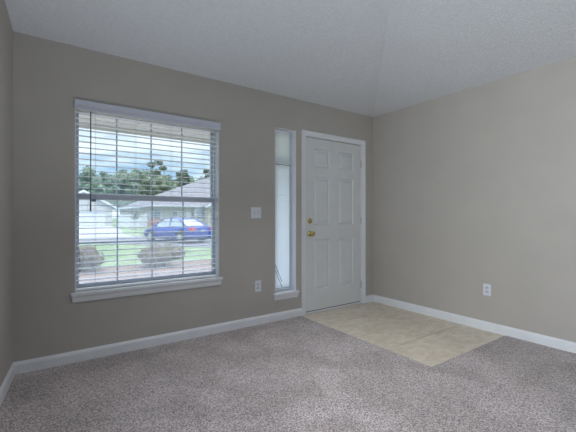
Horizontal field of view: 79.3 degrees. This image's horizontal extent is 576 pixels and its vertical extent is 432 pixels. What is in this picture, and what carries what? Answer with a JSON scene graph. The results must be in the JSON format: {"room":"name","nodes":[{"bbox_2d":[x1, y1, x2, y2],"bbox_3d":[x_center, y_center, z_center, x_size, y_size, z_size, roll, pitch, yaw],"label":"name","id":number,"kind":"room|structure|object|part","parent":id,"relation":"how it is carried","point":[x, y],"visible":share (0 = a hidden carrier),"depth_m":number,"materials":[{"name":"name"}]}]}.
{"room":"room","nodes":[
{"label":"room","id":0,"kind":"room"},
{"bbox_2d":[0,0,12,386],"bbox_3d":[-0.355,-0.336,-0.449,0.149,3.424,6.638,0,0,-30],"label":"wall","id":1,"kind":"structure","parent":0,"point":[6,31],"depth_m":2.26,"materials":[{"name":"beige paint"}]},
{"bbox_2d":[0,363,14,406],"bbox_3d":[-1.380,1.083,1.490,0.014,0.092,2.253,0,0,-30],"label":"baseboard","id":2,"kind":"structure","parent":1,"relation":"attached to","point":[10,375],"depth_m":2.23,"materials":[{"name":"white paint"}]},
{"bbox_2d":[13,31,372,361],"bbox_3d":[-0.468,0.005,3.621,4.052,2.750,0.200,0,0,-35],"label":"wall","id":3,"kind":"structure","parent":0,"point":[48,75],"depth_m":2.88,"materials":[{"name":"beige paint"}]},
{"bbox_2d":[71,108,222,302],"bbox_3d":[-1.190,-0.102,3.071,1.246,1.536,0.190,0,0,-35],"label":"window","id":4,"kind":"structure","parent":3,"relation":"in","point":[105,293],"depth_m":3.08,"materials":[{"name":"white plastic"}]},
{"bbox_2d":[80,119,202,195],"bbox_3d":[-1.235,-0.503,3.135,1.122,0.647,0.006,0,0,-35],"label":"grille","id":5,"kind":"object","parent":4,"relation":"attached to","point":[116,119],"depth_m":3.13,"materials":[{"name":"white plastic"}]},
{"bbox_3d":[-1.232,-0.493,3.130,1.154,0.717,0.030,0,0,-35],"label":"sash","id":6,"kind":"part","parent":4,"relation":"part of","materials":[{"name":"white plastic"}]},
{"bbox_3d":[-1.210,0.196,3.099,1.154,0.759,0.030,0,0,-35],"label":"sash","id":7,"kind":"part","parent":4,"relation":"part of","materials":[{"name":"white plastic"}]},
{"bbox_2d":[79,201,211,279],"bbox_3d":[-1.214,0.204,3.104,1.122,0.675,0.006,0,0,-35],"label":"window pane","id":8,"kind":"object","parent":4,"relation":"attached to","point":[183,274],"depth_m":3.16,"materials":[{"name":"clear glass"}]},
{"bbox_3d":[-1.167,0.601,3.037,1.246,0.023,0.110,0,0,-35],"label":"sill","id":9,"kind":"part","parent":4,"relation":"part of","materials":[{"name":"white paint"}]},
{"bbox_2d":[74,99,220,290],"bbox_3d":[-1.166,-0.155,3.039,1.202,1.482,0.094,0,0,-35],"label":"window blind","id":10,"kind":"object","parent":4,"relation":"attached to","point":[84,106],"visible":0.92,"depth_m":2.98,"materials":[{"name":"white plastic"}]},
{"bbox_3d":[-1.179,0.578,3.054,1.172,0.016,0.050,0,0,-35],"label":"rail","id":11,"kind":"part","parent":10,"relation":"part of","materials":[{"name":"white plastic"}]},
{"bbox_2d":[13,308,301,374],"bbox_3d":[-0.894,1.084,3.191,2.562,0.092,0.014,0,0,-35],"label":"baseboard","id":12,"kind":"structure","parent":3,"relation":"attached to","point":[30,365],"depth_m":2.95,"materials":[{"name":"white paint"}]},
{"bbox_2d":[79,114,284,151],"bbox_3d":[-1.226,-1.129,3.617,9.000,0.522,0.660,0,0,-35],"label":"soffit","id":13,"kind":"structure","parent":3,"relation":"attached to","point":[81,121],"depth_m":3.65,"materials":[{"name":"white"}]},
{"bbox_2d":[251,207,260,217],"bbox_3d":[-0.326,-0.034,3.587,0.117,0.115,0.018,0,0,-35],"label":"light switch","id":14,"kind":"object","parent":3,"relation":"attached to","point":[255,211],"visible":1,"depth_m":3.59,"materials":[{"name":"white plastic"}]},
{"bbox_2d":[255,280,260,291],"bbox_3d":[-0.311,0.727,3.603,0.073,0.115,0.009,0,0,-35],"label":"power outlet","id":15,"kind":"object","parent":3,"relation":"attached to","point":[257,283],"visible":1,"depth_m":3.60,"materials":[{"name":"white plastic"}]},
{"bbox_2d":[273,127,299,300],"bbox_3d":[-0.061,-0.022,3.861,0.336,1.858,0.190,0,0,-35],"label":"window","id":16,"kind":"structure","parent":3,"relation":"in","point":[292,292],"depth_m":3.92,"materials":[{"name":"white plastic"}]},
{"bbox_2d":[275,129,289,290],"bbox_3d":[-0.067,-0.064,3.823,0.212,1.754,0.041,0,0,-35],"label":"mini blind","id":17,"kind":"object","parent":16,"relation":"attached to","point":[282,163],"visible":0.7,"depth_m":3.83,"materials":[{"name":"white plastic"}]},
{"bbox_3d":[-0.092,-0.060,3.906,0.280,1.782,0.080,0,0,-35],"label":"frame","id":18,"kind":"part","parent":16,"relation":"part of","materials":[{"name":"white plastic"}]},
{"bbox_3d":[-0.038,0.841,3.827,0.336,0.023,0.110,0,0,-35],"label":"sill","id":19,"kind":"part","parent":16,"relation":"part of","materials":[{"name":"white paint"}]},
{"bbox_2d":[301,130,365,315],"bbox_3d":[0.554,0.078,4.259,1.032,2.106,0.206,0,0,-35],"label":"door","id":20,"kind":"structure","parent":3,"relation":"in","point":[333,168],"depth_m":4.21,"materials":[{"name":"white paint"}]},
{"bbox_3d":[0.271,0.203,3.981,0.064,0.064,0.076,0,0,-35],"label":"knob","id":21,"kind":"part","parent":20,"relation":"part of","materials":[{"name":"gold metal"}]},
{"bbox_2d":[366,294,372,302],"bbox_3d":[1.068,1.085,4.564,0.152,0.092,0.014,0,0,-35],"label":"baseboard","id":22,"kind":"structure","parent":3,"relation":"attached to","point":[369,298],"depth_m":4.55,"materials":[{"name":"white paint"}]},
{"bbox_2d":[0,316,575,431],"bbox_3d":[1.194,1.222,0.633,4.452,0.200,6.600,0,0,-35],"label":"floor","id":23,"kind":"structure","parent":0,"point":[296,374],"depth_m":2.26,"materials":[{"name":"beige carpet"}]},
{"bbox_2d":[5,0,575,116],"bbox_3d":[1.233,-1.720,0.450,4.600,0.815,6.950,0,0,-35],"label":"ceiling","id":24,"kind":"structure","parent":0,"point":[371,58],"depth_m":2.81,"materials":[{"name":"white paint"}]},
{"bbox_2d":[302,301,504,366],"bbox_3d":[1.098,1.228,3.602,1.205,0.204,1.625,0,0,-35],"label":"tile","id":25,"kind":"structure","parent":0,"point":[431,341],"depth_m":3.39,"materials":[{"name":"beige tile"}]},
{"bbox_2d":[373,56,575,342],"bbox_3d":[3.122,0.009,1.891,0.150,2.740,6.750,0,0,-35],"label":"wall","id":26,"kind":"structure","parent":0,"point":[475,186],"depth_m":3.44,"materials":[{"name":"beige paint"}]},
{"bbox_2d":[373,294,575,353],"bbox_3d":[3.012,1.083,1.905,0.014,0.092,6.600,0,0,-35],"label":"baseboard","id":27,"kind":"structure","parent":26,"relation":"attached to","point":[557,343],"depth_m":3.42,"materials":[{"name":"white paint"}]},
{"bbox_2d":[483,283,490,295],"bbox_3d":[1.957,0.725,3.418,0.009,0.115,0.073,0,0,-35],"label":"power outlet","id":28,"kind":"object","parent":26,"relation":"attached to","point":[486,287],"visible":1,"depth_m":3.41,"materials":[{"name":"white plastic"}]},
{"label":"outside","id":29,"kind":"structure","parent":0,"visible":0},
{"bbox_2d":[79,218,210,267],"bbox_3d":[-35.799,1.351,101.031,170.000,0.850,199.650,0,0,-35],"label":"lawn","id":30,"kind":"structure","parent":29,"point":[124,230],"depth_m":14.42,"materials":[{"name":"green plant"}]},
{"bbox_2d":[79,166,95,191],"bbox_3d":[-50.873,-5.657,88.952,6.279,14.750,6.005,0,0,-39],"label":"round tree","id":31,"kind":"object","parent":30,"relation":"on","point":[86,186],"visible":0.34,"depth_m":87.78,"materials":[{"name":"green plant"}]},
{"bbox_2d":[79,190,116,225],"bbox_3d":[-30.602,-0.937,51.335,8.190,5.300,9.860,0,0,-35],"label":"house","id":32,"kind":"structure","parent":30,"relation":"on","point":[84,210],"depth_m":48.45,"materials":[{"name":"white"}]},
{"bbox_3d":[-27.833,0.285,47.767,5.140,2.250,0.080,0,0,-35],"label":"garage trim","id":33,"kind":"part","parent":32,"relation":"part of","materials":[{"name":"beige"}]},
{"bbox_2d":[88,175,107,201],"bbox_3d":[-40.541,-3.573,73.740,4.245,10.425,4.438,0,0,-35],"label":"round tree","id":34,"kind":"object","parent":30,"relation":"on","point":[100,184],"visible":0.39,"depth_m":73.27,"materials":[{"name":"green plant"}]},
{"bbox_2d":[99,171,108,188],"bbox_3d":[-62.847,-6.797,117.612,6.642,16.955,6.692,0,0,11],"label":"pine tree","id":35,"kind":"object","parent":30,"relation":"on","point":[102,174],"visible":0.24,"depth_m":116.94,"materials":[{"name":"green plant"}]},
{"bbox_2d":[103,174,114,201],"bbox_3d":[-55.034,-5.722,107.746,6.429,14.784,6.001,0,0,34],"label":"round tree","id":36,"kind":"object","parent":30,"relation":"on","point":[107,180],"visible":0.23,"depth_m":106.84,"materials":[{"name":"green plant"}]},
{"bbox_2d":[107,172,119,220],"bbox_3d":[-45.092,-5.024,92.000,5.462,13.415,5.711,0,0,-32],"label":"round tree","id":37,"kind":"object","parent":30,"relation":"on","point":[109,190],"visible":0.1,"depth_m":90.93,"materials":[{"name":"green plant"}]},
{"bbox_2d":[112,171,133,207],"bbox_3d":[-36.304,-4.140,77.152,4.738,11.636,4.953,0,0,10],"label":"round tree","id":38,"kind":"object","parent":30,"relation":"on","point":[121,182],"visible":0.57,"depth_m":76.16,"materials":[{"name":"green plant"}]},
{"bbox_2d":[118,214,146,226],"bbox_3d":[-17.370,0.602,38.781,3.130,1.760,0.180,0,0,-35],"label":"picket fence","id":39,"kind":"object","parent":30,"relation":"on","point":[141,221],"visible":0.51,"depth_m":38.72,"materials":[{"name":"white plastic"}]},
{"bbox_2d":[127,209,140,226],"bbox_3d":[-16.118,0.389,36.422,1.378,2.284,1.476,0,0,-35],"label":"young tree","id":40,"kind":"object","parent":30,"relation":"on","point":[134,213],"visible":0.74,"depth_m":36.46,"materials":[{"name":"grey plant"}]},
{"bbox_3d":[-16.118,-0.171,36.422,1.378,1.165,1.476,0,0,-35],"label":"crown","id":41,"kind":"part","parent":40,"relation":"part of","materials":[{"name":"green plant"}]},
{"bbox_2d":[128,169,144,202],"bbox_3d":[-38.531,-5.174,87.296,5.593,13.779,5.992,0,0,43],"label":"round tree","id":42,"kind":"object","parent":30,"relation":"on","point":[135,188],"visible":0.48,"depth_m":86.46,"materials":[{"name":"green plant"}]},
{"bbox_2d":[134,170,147,194],"bbox_3d":[-40.694,-5.616,96.570,6.247,14.675,5.975,0,0,-42],"label":"round tree","id":43,"kind":"object","parent":30,"relation":"on","point":[142,176],"visible":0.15,"depth_m":95.63,"materials":[{"name":"green plant"}]},
{"bbox_2d":[79,260,210,277],"bbox_3d":[-3.613,1.371,8.772,11.000,0.130,1.550,0,0,-35],"label":"mulch bed","id":44,"kind":"object","parent":30,"relation":"on","point":[121,268],"visible":0.18,"depth_m":8.65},
{"bbox_2d":[79,244,104,270],"bbox_3d":[-4.955,1.018,8.209,1.098,0.706,0.946,0,0,-35],"label":"bush","id":45,"kind":"object","parent":44,"relation":"on","point":[85,248],"visible":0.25,"depth_m":8.08,"materials":[{"name":"green plant"}]},
{"bbox_2d":[137,243,185,266],"bbox_3d":[-3.244,1.033,8.974,1.178,0.681,0.910,0,0,-35],"label":"bush","id":46,"kind":"object","parent":44,"relation":"on","point":[139,256],"visible":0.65,"depth_m":8.73,"materials":[{"name":"green plant"}]},
{"bbox_2d":[140,170,157,194],"bbox_3d":[-42.045,-6.272,104.684,6.527,16.031,6.824,0,0,26],"label":"round tree","id":47,"kind":"object","parent":30,"relation":"on","point":[148,171],"visible":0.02,"depth_m":103.71,"materials":[{"name":"green plant"}]},
{"bbox_2d":[142,175,157,194],"bbox_3d":[-31.896,-3.875,80.063,4.606,11.082,4.985,0,0,-37],"label":"tree","id":48,"kind":"object","parent":30,"relation":"on","point":[146,182],"visible":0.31,"depth_m":79.47,"materials":[{"name":"green plant"}]},
{"bbox_2d":[146,162,159,174],"bbox_3d":[-61.050,-11.217,156.075,9.795,26.180,11.134,0,0,4],"label":"pine tree","id":49,"kind":"object","parent":30,"relation":"on","point":[148,162],"visible":0.05,"depth_m":155.26,"materials":[{"name":"green plant"}]},
{"bbox_2d":[154,174,163,194],"bbox_3d":[-42.577,-6.112,115.579,6.346,15.635,6.799,0,0,-16],"label":"round tree","id":50,"kind":"object","parent":30,"relation":"on","point":[158,190],"visible":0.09,"depth_m":113.21,"materials":[{"name":"green plant"}]},
{"bbox_2d":[152,159,170,179],"bbox_3d":[-46.339,-9.341,125.715,9.524,22.392,8.377,0,0,5],"label":"pine tree","id":51,"kind":"object","parent":30,"relation":"on","point":[156,162],"visible":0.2,"depth_m":124.82,"materials":[{"name":"green plant"}]},
{"bbox_2d":[155,176,168,194],"bbox_3d":[-32.910,-4.533,90.675,5.168,12.434,5.593,0,0,-6],"label":"tree","id":52,"kind":"object","parent":30,"relation":"on","point":[163,183],"visible":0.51,"depth_m":89.64,"materials":[{"name":"green plant"}]},
{"bbox_2d":[115,177,210,226],"bbox_3d":[-10.664,-2.356,58.325,29.360,8.080,25.660,0,0,-35],"label":"house","id":53,"kind":"structure","parent":30,"relation":"on","point":[142,205],"depth_m":44.53,"materials":[{"name":"white"}]},
{"bbox_3d":[-15.831,-0.182,42.035,0.750,1.150,0.028,0,0,-35],"label":"pane","id":54,"kind":"part","parent":53,"relation":"part of","materials":[{"name":"grey glass"}]},
{"bbox_3d":[-12.645,0.220,44.240,0.550,2.100,0.070,0,0,-35],"label":"door","id":55,"kind":"part","parent":53,"relation":"part of","materials":[{"name":"white"}]},
{"bbox_3d":[-11.267,-0.179,44.495,1.000,1.200,0.028,0,0,-35],"label":"pane","id":56,"kind":"part","parent":53,"relation":"part of","materials":[{"name":"grey glass"}]},
{"bbox_2d":[158,166,171,180],"bbox_3d":[-53.356,-9.867,149.008,8.746,23.377,9.943,0,0,3],"label":"pine tree","id":57,"kind":"object","parent":30,"relation":"on","point":[163,167],"visible":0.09,"depth_m":148.30,"materials":[{"name":"green plant"}]},
{"bbox_2d":[167,183,177,190],"bbox_3d":[-27.662,-3.266,84.047,4.252,9.779,3.970,0,0,45],"label":"round tree","id":58,"kind":"object","parent":30,"relation":"on","point":[171,184],"visible":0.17,"depth_m":83.64,"materials":[{"name":"green plant"}]},
{"bbox_2d":[178,173,189,186],"bbox_3d":[-27.896,-5.145,93.765,5.576,13.737,5.973,0,0,6],"label":"round tree","id":59,"kind":"object","parent":30,"relation":"on","point":[183,174],"visible":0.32,"depth_m":92.58,"materials":[{"name":"green plant"}]},
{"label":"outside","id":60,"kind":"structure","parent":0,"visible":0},
{"bbox_2d":[79,235,210,247],"bbox_3d":[-8.110,1.514,22.095,45.702,0.370,10.006,0,0,15],"label":"road","id":61,"kind":"structure","parent":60,"point":[193,242],"depth_m":21.42,"materials":[{"name":"grey asphalt"}]},
{"bbox_2d":[142,217,210,242],"bbox_3d":[-6.837,0.827,21.341,4.660,1.488,1.980,0,0,33],"label":"car","id":62,"kind":"object","parent":61,"relation":"on","point":[158,227],"visible":0.7,"depth_m":20.41,"materials":[{"name":"blue paint"}]},
{"bbox_3d":[-6.628,0.399,21.205,3.000,0.565,1.600,0,0,33],"label":"cabin glass","id":63,"kind":"part","parent":62,"relation":"part of","materials":[{"name":"clear glass"}]},
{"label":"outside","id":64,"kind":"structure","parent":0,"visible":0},
{"bbox_2d":[79,267,210,282],"bbox_3d":[-1.785,1.364,7.031,12.000,0.140,3.300,0,0,-35],"label":"walkway","id":65,"kind":"structure","parent":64,"point":[99,280],"depth_m":7.56,"materials":[{"name":"concrete"}]},
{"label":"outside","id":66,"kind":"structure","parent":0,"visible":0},
{"bbox_2d":[79,226,132,237],"bbox_3d":[-21.022,1.516,36.286,5.859,0.377,26.799,0,0,-31],"label":"driveway","id":67,"kind":"structure","parent":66,"point":[99,229],"depth_m":30.96,"materials":[{"name":"concrete"}]}
]}

